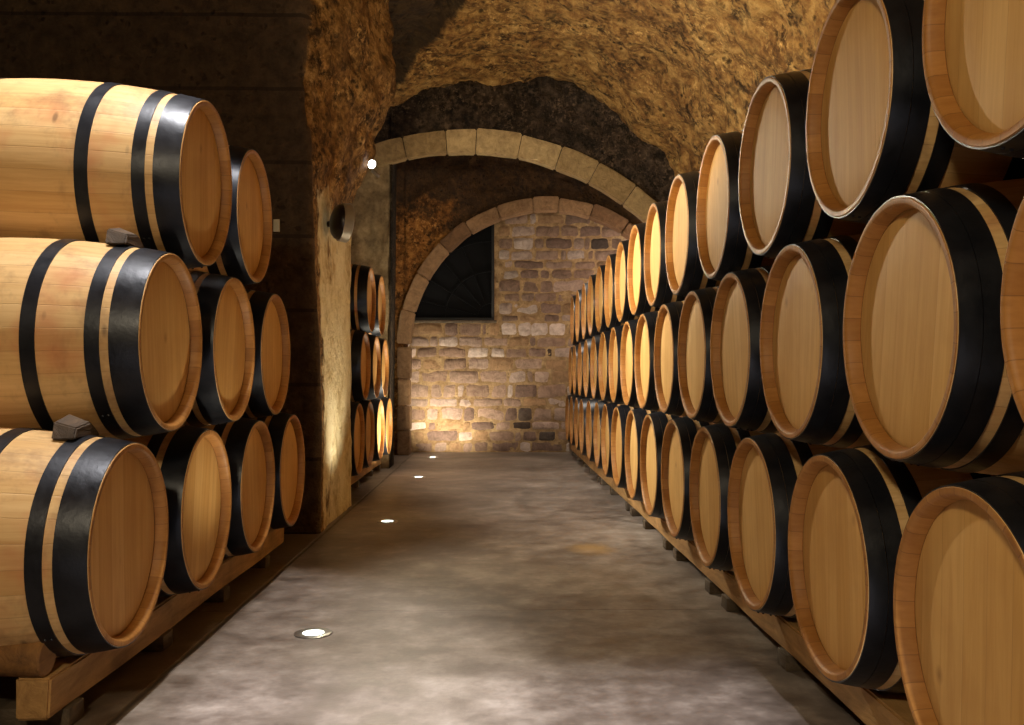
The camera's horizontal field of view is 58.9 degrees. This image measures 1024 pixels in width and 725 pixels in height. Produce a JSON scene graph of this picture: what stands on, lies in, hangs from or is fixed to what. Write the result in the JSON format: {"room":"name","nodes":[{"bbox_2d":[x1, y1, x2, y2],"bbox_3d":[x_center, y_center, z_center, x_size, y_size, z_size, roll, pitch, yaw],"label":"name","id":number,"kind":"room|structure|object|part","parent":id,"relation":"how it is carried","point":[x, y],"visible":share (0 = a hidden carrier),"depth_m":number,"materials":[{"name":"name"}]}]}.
{"room":"wine cellar","nodes":[
{"label":"wine cellar","id":0,"kind":"room"},
{"bbox_2d":[0,0,395,533],"bbox_3d":[-2.158,-1.081,6.250,2.570,4.300,1.312,0,-1,-1],"label":"wall partition","id":1,"kind":"structure","parent":0,"point":[309,86],"depth_m":5.63,"materials":[{"name":"brown stone"}]},
{"bbox_2d":[273,219,279,231],"bbox_3d":[-1.450,-0.844,5.582,0.038,0.076,0.017,0,-1,-1],"label":"tag","id":2,"kind":"object","parent":1,"relation":"attached to","point":[276,222],"visible":1,"depth_m":5.57,"materials":[{"name":"paper"}]},
{"bbox_2d":[327,203,354,242],"bbox_3d":[-1.137,-0.926,6.009,0.140,0.260,0.281,1,-1,-31],"label":"lamp","id":3,"kind":"object","parent":1,"relation":"attached to","point":[341,223],"visible":0.98,"depth_m":5.92,"materials":[{"name":"metal"}]},
{"bbox_2d":[368,159,379,177],"bbox_3d":[-1.094,-1.492,6.903,0.169,0.156,0.121,0,-1,-1],"label":"spotlight","id":4,"kind":"object","parent":1,"relation":"attached to","point":[372,163],"visible":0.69,"depth_m":6.88,"materials":[{"name":"white glass"}]},
{"bbox_3d":[-1.046,-1.448,6.938,0.072,0.068,0.024,0,-1,8],"label":"arm","id":5,"kind":"part","parent":4,"relation":"part of","materials":[{"name":"metal"}]},
{"bbox_2d":[0,452,905,724],"bbox_3d":[-0.540,1.050,5.247,5.700,0.001,13.950,0,-1,-1],"label":"floor","id":6,"kind":"structure","parent":0,"point":[505,588],"depth_m":3.41,"materials":[{"name":"concrete"}]},
{"bbox_2d":[0,528,283,724],"bbox_3d":[-1.603,0.938,3.691,0.752,0.166,2.630,0,-1,-1],"label":"rack","id":7,"kind":"object","parent":6,"relation":"on","point":[51,699],"visible":0.39,"depth_m":2.65,"materials":[{"name":"brown wood"}]},
{"bbox_2d":[0,642,55,676],"bbox_3d":[-1.306,0.780,2.403,0.150,0.103,0.102,0,-1,-1],"label":"chock","id":8,"kind":"object","parent":7,"relation":"on","point":[29,659],"visible":0.77,"depth_m":2.36,"materials":[{"name":"brown wood"}]},
{"bbox_2d":[0,427,168,657],"bbox_3d":[-1.595,0.519,2.598,1.010,0.669,0.669,0,-1,-1],"label":"wine barrel","id":9,"kind":"object","parent":7,"relation":"on","point":[84,521],"visible":0.94,"depth_m":2.41,"materials":[{"name":"brown wood"}]},
{"bbox_2d":[52,414,98,439],"bbox_3d":[-1.247,0.182,2.593,0.062,0.068,0.171,0,-1,-1],"label":"wedge","id":10,"kind":"object","parent":9,"relation":"on","point":[69,426],"visible":0.99,"depth_m":2.54,"materials":[{"name":"brown wood"}]},
{"bbox_2d":[0,238,201,438],"bbox_3d":[-1.600,-0.066,2.927,1.010,0.669,0.669,0,-1,-1],"label":"wine barrel","id":11,"kind":"object","parent":9,"relation":"on","point":[109,337],"visible":0.93,"depth_m":2.68,"materials":[{"name":"brown wood"}]},
{"bbox_2d":[0,78,231,268],"bbox_3d":[-1.595,-0.661,3.248,1.032,0.688,0.680,0,-1,-1],"label":"wine barrel","id":12,"kind":"object","parent":11,"relation":"on","point":[80,159],"visible":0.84,"depth_m":2.97,"materials":[{"name":"brown wood"}]},
{"bbox_2d":[105,228,143,247],"bbox_3d":[-1.242,-0.403,2.914,0.062,0.068,0.171,0,-1,-1],"label":"wedge","id":13,"kind":"object","parent":11,"relation":"on","point":[114,236],"visible":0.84,"depth_m":2.85,"materials":[{"name":"brown wood"}]},
{"bbox_2d":[122,424,231,596],"bbox_3d":[-1.611,0.532,3.297,1.010,0.669,0.669,0,-1,-1],"label":"wine barrel","id":14,"kind":"object","parent":7,"relation":"on","point":[193,462],"visible":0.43,"depth_m":3.23,"materials":[{"name":"brown wood"}]},
{"bbox_2d":[184,271,254,426],"bbox_3d":[-1.611,-0.053,3.627,1.010,0.669,0.669,0,-1,-1],"label":"wine barrel","id":15,"kind":"object","parent":14,"relation":"on","point":[228,335],"visible":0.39,"depth_m":3.56,"materials":[{"name":"brown wood"}]},
{"bbox_2d":[188,145,271,285],"bbox_3d":[-1.622,-0.637,3.948,1.010,0.669,0.669,0,-1,-1],"label":"wine barrel","id":16,"kind":"object","parent":15,"relation":"on","point":[245,254],"visible":0.29,"depth_m":3.92,"materials":[{"name":"brown wood"}]},
{"bbox_2d":[202,417,274,557],"bbox_3d":[-1.621,0.545,3.997,1.010,0.669,0.669,0,-1,-1],"label":"wine barrel","id":17,"kind":"object","parent":7,"relation":"on","point":[247,442],"visible":0.27,"depth_m":3.95,"materials":[{"name":"brown wood"}]},
{"bbox_2d":[242,289,289,418],"bbox_3d":[-1.629,-0.039,4.326,1.010,0.669,0.669,0,-1,-1],"label":"wine barrel","id":18,"kind":"object","parent":17,"relation":"on","point":[269,390],"visible":0.25,"depth_m":4.30,"materials":[{"name":"brown wood"}]},
{"bbox_2d":[254,412,304,529],"bbox_3d":[-1.639,0.559,4.697,1.010,0.669,0.669,0,-1,-1],"label":"wine barrel","id":19,"kind":"object","parent":7,"relation":"on","point":[285,429],"visible":0.26,"depth_m":4.69,"materials":[{"name":"brown wood"}]},
{"bbox_2d":[294,627,332,638],"bbox_3d":[-0.743,1.012,3.389,0.142,0.005,0.142,0,-1,-1],"label":"uplight","id":20,"kind":"object","parent":6,"relation":"on","point":[308,633],"visible":1,"depth_m":3.38,"materials":[{"name":"glass"}]},
{"bbox_2d":[351,460,380,486],"bbox_3d":[-1.742,1.030,8.338,0.752,0.160,2.670,0,-1,-1],"label":"rack","id":21,"kind":"object","parent":6,"relation":"on","point":[375,466],"visible":0.21,"depth_m":8.61,"materials":[{"name":"brown wood"}]},
{"bbox_2d":[350,401,364,476],"bbox_3d":[-1.726,0.614,7.261,1.010,0.669,0.669,0,-1,-1],"label":"wine barrel","id":22,"kind":"object","parent":21,"relation":"on","point":[357,414],"visible":0.16,"depth_m":7.34,"materials":[{"name":"brown wood"}]},
{"bbox_2d":[357,400,374,467],"bbox_3d":[-1.747,0.627,7.941,1.010,0.669,0.669,0,-1,-1],"label":"wine barrel","id":23,"kind":"object","parent":21,"relation":"on","point":[367,406],"visible":0.16,"depth_m":8.06,"materials":[{"name":"brown wood"}]},
{"bbox_2d":[350,329,370,401],"bbox_3d":[-1.735,0.028,7.632,1.010,0.669,0.669,0,-1,-1],"label":"wine barrel","id":24,"kind":"object","parent":23,"relation":"on","point":[360,345],"visible":0.27,"depth_m":7.48,"materials":[{"name":"brown wood"}]},
{"bbox_2d":[367,399,384,461],"bbox_3d":[-1.752,0.640,8.621,1.010,0.669,0.669,0,-1,-1],"label":"wine barrel","id":25,"kind":"object","parent":21,"relation":"on","point":[378,408],"visible":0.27,"depth_m":8.70,"materials":[{"name":"brown wood"}]},
{"bbox_2d":[366,334,380,399],"bbox_3d":[-1.743,0.041,8.312,1.010,0.669,0.669,0,-1,-1],"label":"wine barrel","id":26,"kind":"object","parent":25,"relation":"on","point":[375,352],"visible":0.21,"depth_m":8.38,"materials":[{"name":"brown wood"}]},
{"bbox_2d":[350,264,375,332],"bbox_3d":[-1.746,-0.557,8.013,1.010,0.669,0.669,0,-1,-1],"label":"wine barrel","id":27,"kind":"object","parent":26,"relation":"on","point":[363,287],"visible":0.31,"depth_m":7.79,"materials":[{"name":"brown wood"}]},
{"bbox_2d":[376,397,392,454],"bbox_3d":[-1.764,0.653,9.300,1.010,0.669,0.669,0,-1,-1],"label":"wine barrel","id":28,"kind":"object","parent":21,"relation":"on","point":[387,405],"visible":0.13,"depth_m":9.41,"materials":[{"name":"brown wood"}]},
{"bbox_2d":[378,338,388,397],"bbox_3d":[-1.762,0.054,8.992,1.010,0.669,0.669,0,-1,-1],"label":"wine barrel","id":29,"kind":"object","parent":28,"relation":"on","point":[383,343],"visible":0.18,"depth_m":9.11,"materials":[{"name":"brown wood"}]},
{"bbox_2d":[367,274,385,336],"bbox_3d":[-1.753,-0.544,8.693,1.010,0.669,0.669,0,-1,-1],"label":"wine barrel","id":30,"kind":"object","parent":29,"relation":"on","point":[379,326],"visible":0.21,"depth_m":8.77,"materials":[{"name":"brown wood"}]},
{"bbox_2d":[377,519,397,522],"bbox_3d":[-0.834,1.063,6.067,0.142,0.005,0.142,0,-1,-1],"label":"uplight","id":31,"kind":"object","parent":6,"relation":"on","point":[384,520],"visible":1,"depth_m":6.05,"materials":[{"name":"white glass"}]},
{"bbox_2d":[570,443,915,724],"bbox_3d":[1.209,0.997,6.444,0.752,0.152,10.780,0,-1,-1],"label":"rack","id":32,"kind":"object","parent":6,"relation":"on","point":[873,707],"visible":0.3,"depth_m":3.03,"materials":[{"name":"brown wood"}]},
{"bbox_2d":[565,395,574,441],"bbox_3d":[1.170,0.702,11.464,0.950,0.669,0.669,0,-1,-1],"label":"wine barrel","id":33,"kind":"object","parent":32,"relation":"on","point":[567,405],"visible":0.16,"depth_m":11.62,"materials":[{"name":"brown wood"}]},
{"bbox_2d":[569,396,579,444],"bbox_3d":[1.177,0.689,10.764,0.950,0.669,0.669,0,-1,-1],"label":"wine barrel","id":34,"kind":"object","parent":32,"relation":"on","point":[572,399],"visible":0.15,"depth_m":10.93,"materials":[{"name":"brown wood"}]},
{"bbox_2d":[568,346,573,394],"bbox_3d":[1.187,0.100,11.092,0.950,0.669,0.669,0,-1,-1],"label":"wine barrel","id":35,"kind":"object","parent":34,"relation":"on","point":[571,348],"visible":0.12,"depth_m":11.29,"materials":[{"name":"brown wood"}]},
{"bbox_2d":[574,397,585,449],"bbox_3d":[1.187,0.675,10.065,0.950,0.669,0.669,0,-1,-1],"label":"wine barrel","id":36,"kind":"object","parent":32,"relation":"on","point":[577,400],"visible":0.16,"depth_m":10.24,"materials":[{"name":"brown wood"}]},
{"bbox_2d":[572,344,578,395],"bbox_3d":[1.187,0.086,10.392,0.950,0.669,0.669,0,-1,-1],"label":"wine barrel","id":37,"kind":"object","parent":36,"relation":"on","point":[575,348],"visible":0.17,"depth_m":10.55,"materials":[{"name":"brown wood"}]},
{"bbox_2d":[570,295,578,344],"bbox_3d":[1.182,-0.498,10.703,0.950,0.669,0.669,0,-1,-1],"label":"wine barrel","id":38,"kind":"object","parent":37,"relation":"on","point":[573,298],"visible":0.12,"depth_m":10.84,"materials":[{"name":"brown wood"}]},
{"bbox_2d":[579,398,591,455],"bbox_3d":[1.189,0.662,9.365,0.950,0.669,0.669,0,-1,-1],"label":"wine barrel","id":39,"kind":"object","parent":32,"relation":"on","point":[583,402],"visible":0.17,"depth_m":9.29,"materials":[{"name":"brown wood"}]},
{"bbox_2d":[577,341,584,397],"bbox_3d":[1.197,0.073,9.692,0.950,0.669,0.669,0,-1,-1],"label":"wine barrel","id":40,"kind":"object","parent":39,"relation":"on","point":[581,344],"visible":0.13,"depth_m":9.82,"materials":[{"name":"brown wood"}]},
{"bbox_2d":[575,289,584,342],"bbox_3d":[1.194,-0.511,10.004,0.950,0.669,0.669,0,-1,-1],"label":"wine barrel","id":41,"kind":"object","parent":40,"relation":"on","point":[578,330],"visible":0.11,"depth_m":10.08,"materials":[{"name":"brown wood"}]},
{"bbox_2d":[586,399,600,461],"bbox_3d":[1.206,0.649,8.665,0.950,0.669,0.669,0,-1,-1],"label":"wine barrel","id":42,"kind":"object","parent":32,"relation":"on","point":[591,403],"visible":0.12,"depth_m":8.78,"materials":[{"name":"brown wood"}]},
{"bbox_2d":[583,338,592,398],"bbox_3d":[1.205,0.060,8.992,0.950,0.669,0.669,0,-1,-1],"label":"wine barrel","id":43,"kind":"object","parent":42,"relation":"on","point":[587,345],"visible":0.17,"depth_m":9.13,"materials":[{"name":"brown wood"}]},
{"bbox_2d":[581,282,592,339],"bbox_3d":[1.208,-0.524,9.304,0.950,0.669,0.669,0,-1,-1],"label":"wine barrel","id":44,"kind":"object","parent":43,"relation":"on","point":[584,325],"visible":0.17,"depth_m":9.43,"materials":[{"name":"brown wood"}]},
{"bbox_2d":[593,401,609,468],"bbox_3d":[1.217,0.635,7.965,0.950,0.669,0.669,0,-1,-1],"label":"wine barrel","id":45,"kind":"object","parent":32,"relation":"on","point":[599,405],"visible":0.14,"depth_m":8.10,"materials":[{"name":"brown wood"}]},
{"bbox_2d":[590,335,601,400],"bbox_3d":[1.218,0.046,8.293,0.950,0.669,0.669,0,-1,-1],"label":"wine barrel","id":46,"kind":"object","parent":45,"relation":"on","point":[594,354],"visible":0.19,"depth_m":8.40,"materials":[{"name":"brown wood"}]},
{"bbox_2d":[587,274,601,336],"bbox_3d":[1.215,-0.538,8.604,0.950,0.669,0.669,0,-1,-1],"label":"wine barrel","id":47,"kind":"object","parent":46,"relation":"on","point":[592,329],"visible":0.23,"depth_m":8.69,"materials":[{"name":"brown wood"}]},
{"bbox_2d":[601,403,621,477],"bbox_3d":[1.219,0.622,7.265,0.950,0.669,0.669,0,-1,-1],"label":"wine barrel","id":48,"kind":"object","parent":32,"relation":"on","point":[607,412],"visible":0.16,"depth_m":7.36,"materials":[{"name":"brown wood"}]},
{"bbox_2d":[598,330,612,402],"bbox_3d":[1.231,0.033,7.593,0.950,0.669,0.669,0,-1,-1],"label":"wine barrel","id":49,"kind":"object","parent":48,"relation":"on","point":[603,373],"visible":0.18,"depth_m":7.69,"materials":[{"name":"brown wood"}]},
{"bbox_2d":[595,265,611,332],"bbox_3d":[1.229,-0.551,7.904,0.950,0.669,0.669,0,-1,-1],"label":"wine barrel","id":50,"kind":"object","parent":49,"relation":"on","point":[601,325],"visible":0.16,"depth_m":8.00,"materials":[{"name":"brown wood"}]},
{"bbox_2d":[611,405,637,488],"bbox_3d":[1.227,0.609,6.566,0.950,0.669,0.669,0,-1,-1],"label":"wine barrel","id":51,"kind":"object","parent":32,"relation":"on","point":[620,413],"visible":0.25,"depth_m":6.61,"materials":[{"name":"brown wood"}]},
{"bbox_2d":[608,325,624,404],"bbox_3d":[1.241,0.020,6.893,0.950,0.669,0.669,0,-1,-1],"label":"wine barrel","id":52,"kind":"object","parent":51,"relation":"on","point":[616,332],"visible":0.16,"depth_m":6.96,"materials":[{"name":"brown wood"}]},
{"bbox_2d":[604,254,624,328],"bbox_3d":[1.237,-0.565,7.204,0.950,0.669,0.669,0,-1,-1],"label":"wine barrel","id":53,"kind":"object","parent":52,"relation":"on","point":[611,319],"visible":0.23,"depth_m":7.27,"materials":[{"name":"brown wood"}]},
{"bbox_2d":[625,408,657,501],"bbox_3d":[1.243,0.595,5.866,0.950,0.669,0.669,0,-1,-1],"label":"wine barrel","id":54,"kind":"object","parent":32,"relation":"on","point":[635,418],"visible":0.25,"depth_m":5.92,"materials":[{"name":"brown wood"}]},
{"bbox_2d":[620,319,639,407],"bbox_3d":[1.253,0.006,6.193,0.950,0.669,0.669,0,-1,-1],"label":"wine barrel","id":55,"kind":"object","parent":54,"relation":"on","point":[627,373],"visible":0.2,"depth_m":6.24,"materials":[{"name":"brown wood"}]},
{"bbox_2d":[614,240,639,322],"bbox_3d":[1.247,-0.578,6.505,0.950,0.669,0.669,0,-1,-1],"label":"wine barrel","id":56,"kind":"object","parent":55,"relation":"on","point":[623,312],"visible":0.18,"depth_m":6.58,"materials":[{"name":"brown wood"}]},
{"bbox_2d":[640,411,682,518],"bbox_3d":[1.248,0.582,5.166,0.950,0.669,0.669,0,-1,-1],"label":"wine barrel","id":57,"kind":"object","parent":32,"relation":"on","point":[654,424],"visible":0.23,"depth_m":5.16,"materials":[{"name":"brown wood"}]},
{"bbox_2d":[634,311,660,411],"bbox_3d":[1.259,-0.007,5.494,0.950,0.669,0.669,0,-1,-1],"label":"wine barrel","id":58,"kind":"object","parent":57,"relation":"on","point":[646,325],"visible":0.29,"depth_m":5.50,"materials":[{"name":"brown wood"}]},
{"bbox_2d":[627,222,659,316],"bbox_3d":[1.252,-0.591,5.805,0.950,0.669,0.669,0,-1,-1],"label":"wine barrel","id":59,"kind":"object","parent":58,"relation":"on","point":[637,298],"visible":0.25,"depth_m":5.84,"materials":[{"name":"brown wood"}]},
{"bbox_2d":[661,416,715,540],"bbox_3d":[1.260,0.568,4.466,0.950,0.669,0.669,0,-1,-1],"label":"wine barrel","id":60,"kind":"object","parent":32,"relation":"on","point":[679,433],"visible":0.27,"depth_m":4.44,"materials":[{"name":"brown wood"}]},
{"bbox_2d":[654,300,686,416],"bbox_3d":[1.272,-0.020,4.794,0.950,0.669,0.669,0,-1,-1],"label":"wine barrel","id":61,"kind":"object","parent":60,"relation":"on","point":[668,395],"visible":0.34,"depth_m":4.80,"materials":[{"name":"brown wood"}]},
{"bbox_2d":[644,200,685,307],"bbox_3d":[1.260,-0.605,5.105,0.950,0.669,0.669,0,-1,-1],"label":"wine barrel","id":62,"kind":"object","parent":61,"relation":"on","point":[657,288],"visible":0.22,"depth_m":5.10,"materials":[{"name":"brown wood"}]},
{"bbox_2d":[689,423,764,571],"bbox_3d":[1.269,0.555,3.766,0.950,0.669,0.669,0,-1,-1],"label":"wine barrel","id":63,"kind":"object","parent":32,"relation":"on","point":[714,447],"visible":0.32,"depth_m":3.72,"materials":[{"name":"brown wood"}]},
{"bbox_2d":[678,286,722,423],"bbox_3d":[1.279,-0.034,4.094,0.950,0.669,0.669,0,-1,-1],"label":"wine barrel","id":64,"kind":"object","parent":63,"relation":"on","point":[694,368],"visible":0.27,"depth_m":4.07,"materials":[{"name":"brown wood"}]},
{"bbox_2d":[665,171,720,296],"bbox_3d":[1.270,-0.618,4.405,0.950,0.669,0.669,0,-1,-1],"label":"wine barrel","id":65,"kind":"object","parent":64,"relation":"on","point":[685,274],"visible":0.23,"depth_m":4.35,"materials":[{"name":"brown wood"}]},
{"bbox_2d":[727,432,846,618],"bbox_3d":[1.274,0.542,3.067,0.950,0.669,0.669,0,-1,-1],"label":"wine barrel","id":66,"kind":"object","parent":32,"relation":"on","point":[765,470],"visible":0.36,"depth_m":2.98,"materials":[{"name":"brown wood"}]},
{"bbox_2d":[710,265,777,433],"bbox_3d":[1.282,-0.047,3.394,0.950,0.669,0.669,0,-1,-1],"label":"wine barrel","id":67,"kind":"object","parent":66,"relation":"on","point":[739,397],"visible":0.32,"depth_m":3.33,"materials":[{"name":"brown wood"}]},
{"bbox_2d":[696,130,774,280],"bbox_3d":[1.288,-0.631,3.705,0.950,0.669,0.669,0,-1,-1],"label":"wine barrel","id":68,"kind":"object","parent":67,"relation":"on","point":[723,248],"visible":0.26,"depth_m":3.64,"materials":[{"name":"brown wood"}]},
{"bbox_2d":[788,444,995,693],"bbox_3d":[1.284,0.528,2.367,0.950,0.669,0.669,0,-1,-1],"label":"wine barrel","id":69,"kind":"object","parent":32,"relation":"on","point":[851,509],"visible":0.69,"depth_m":2.25,"materials":[{"name":"brown wood"}]},
{"bbox_2d":[760,234,870,447],"bbox_3d":[1.291,-0.061,2.694,0.950,0.669,0.669,0,-1,-1],"label":"wine barrel","id":70,"kind":"object","parent":69,"relation":"on","point":[804,381],"visible":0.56,"depth_m":2.60,"materials":[{"name":"brown wood"}]},
{"bbox_2d":[738,69,866,258],"bbox_3d":[1.300,-0.645,3.006,0.950,0.669,0.669,0,-1,-1],"label":"wine barrel","id":71,"kind":"object","parent":70,"relation":"on","point":[779,207],"visible":0.37,"depth_m":2.90,"materials":[{"name":"brown wood"}]},
{"bbox_2d":[893,471,1023,724],"bbox_3d":[1.296,0.515,1.667,0.950,0.669,0.669,0,-1,-1],"label":"wine barrel","id":72,"kind":"object","parent":32,"relation":"on","point":[958,591],"visible":1,"depth_m":1.71,"materials":[{"name":"brown wood"}]},
{"bbox_2d":[843,178,1023,474],"bbox_3d":[1.308,-0.074,1.994,0.950,0.669,0.669,0,-1,-1],"label":"wine barrel","id":73,"kind":"object","parent":72,"relation":"on","point":[928,383],"visible":0.98,"depth_m":1.86,"materials":[{"name":"brown wood"}]},
{"bbox_2d":[806,0,1023,223],"bbox_3d":[1.315,-0.658,2.306,0.950,0.669,0.669,0,-1,-1],"label":"wine barrel","id":74,"kind":"object","parent":73,"relation":"on","point":[875,135],"visible":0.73,"depth_m":2.17,"materials":[{"name":"brown wood"}]},
{"bbox_2d":[1000,197,1023,422],"bbox_3d":[1.326,-0.087,1.295,0.950,0.669,0.669,0,-1,-1],"label":"wine barrel","id":75,"kind":"object","parent":72,"relation":"on","point":[1012,286],"visible":1,"depth_m":1.54,"materials":[{"name":"brown wood"}]},
{"bbox_2d":[922,0,1023,158],"bbox_3d":[1.331,-0.671,1.606,0.950,0.669,0.669,0,-1,-1],"label":"wine barrel","id":76,"kind":"object","parent":75,"relation":"on","point":[973,50],"visible":1,"depth_m":1.72,"materials":[{"name":"brown wood"}]},
{"bbox_2d":[351,76,674,468],"bbox_3d":[-0.545,-1.025,9.938,5.850,4.370,0.510,0,-1,-1],"label":"wall","id":77,"kind":"structure","parent":0,"point":[545,108],"depth_m":9.78,"materials":[{"name":"brown stone"}]},
{"bbox_2d":[374,128,655,222],"bbox_3d":[0.546,-1.099,9.744,4.137,2.813,0.153,0,-1,-1],"label":"stone arch","id":78,"kind":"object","parent":77,"relation":"attached to","point":[573,163],"depth_m":9.69,"materials":[{"name":"stone"}]},
{"bbox_2d":[408,211,626,451],"bbox_3d":[0.266,-0.917,12.063,4.808,4.205,0.329,0,-1,-1],"label":"wall","id":79,"kind":"structure","parent":0,"point":[503,385],"depth_m":11.90,"materials":[{"name":"stone"}]},
{"bbox_2d":[414,224,496,322],"bbox_3d":[-0.794,-1.195,11.946,1.180,1.355,0.175,0,-1,-1],"label":"window","id":80,"kind":"structure","parent":79,"relation":"in","point":[461,289],"depth_m":11.97,"materials":[{"name":"black glass"}]},
{"bbox_3d":[-0.794,-0.535,11.923,1.180,0.035,0.155,0,-1,-1],"label":"sill","id":81,"kind":"part","parent":80,"relation":"part of","materials":[{"name":"beige stone"}]},
{"bbox_2d":[394,154,641,454],"bbox_3d":[0.226,-0.993,11.650,4.350,4.370,0.353,0,-1,-1],"label":"wall","id":82,"kind":"structure","parent":0,"point":[435,195],"depth_m":11.53,"materials":[{"name":"brown stone"}]},
{"bbox_2d":[397,196,633,454],"bbox_3d":[0.453,-0.468,11.545,3.821,3.277,0.243,0,-1,-1],"label":"stone arch","id":83,"kind":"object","parent":82,"relation":"attached to","point":[610,219],"depth_m":11.44,"materials":[{"name":"stone"}]},
{"bbox_2d":[389,0,835,176],"bbox_3d":[-0.531,-2.090,5.308,5.718,2.482,13.950,0,-1,-1],"label":"ceiling","id":84,"kind":"structure","parent":0,"point":[679,74],"depth_m":8.08,"materials":[{"name":"brown stone"}]}
]}

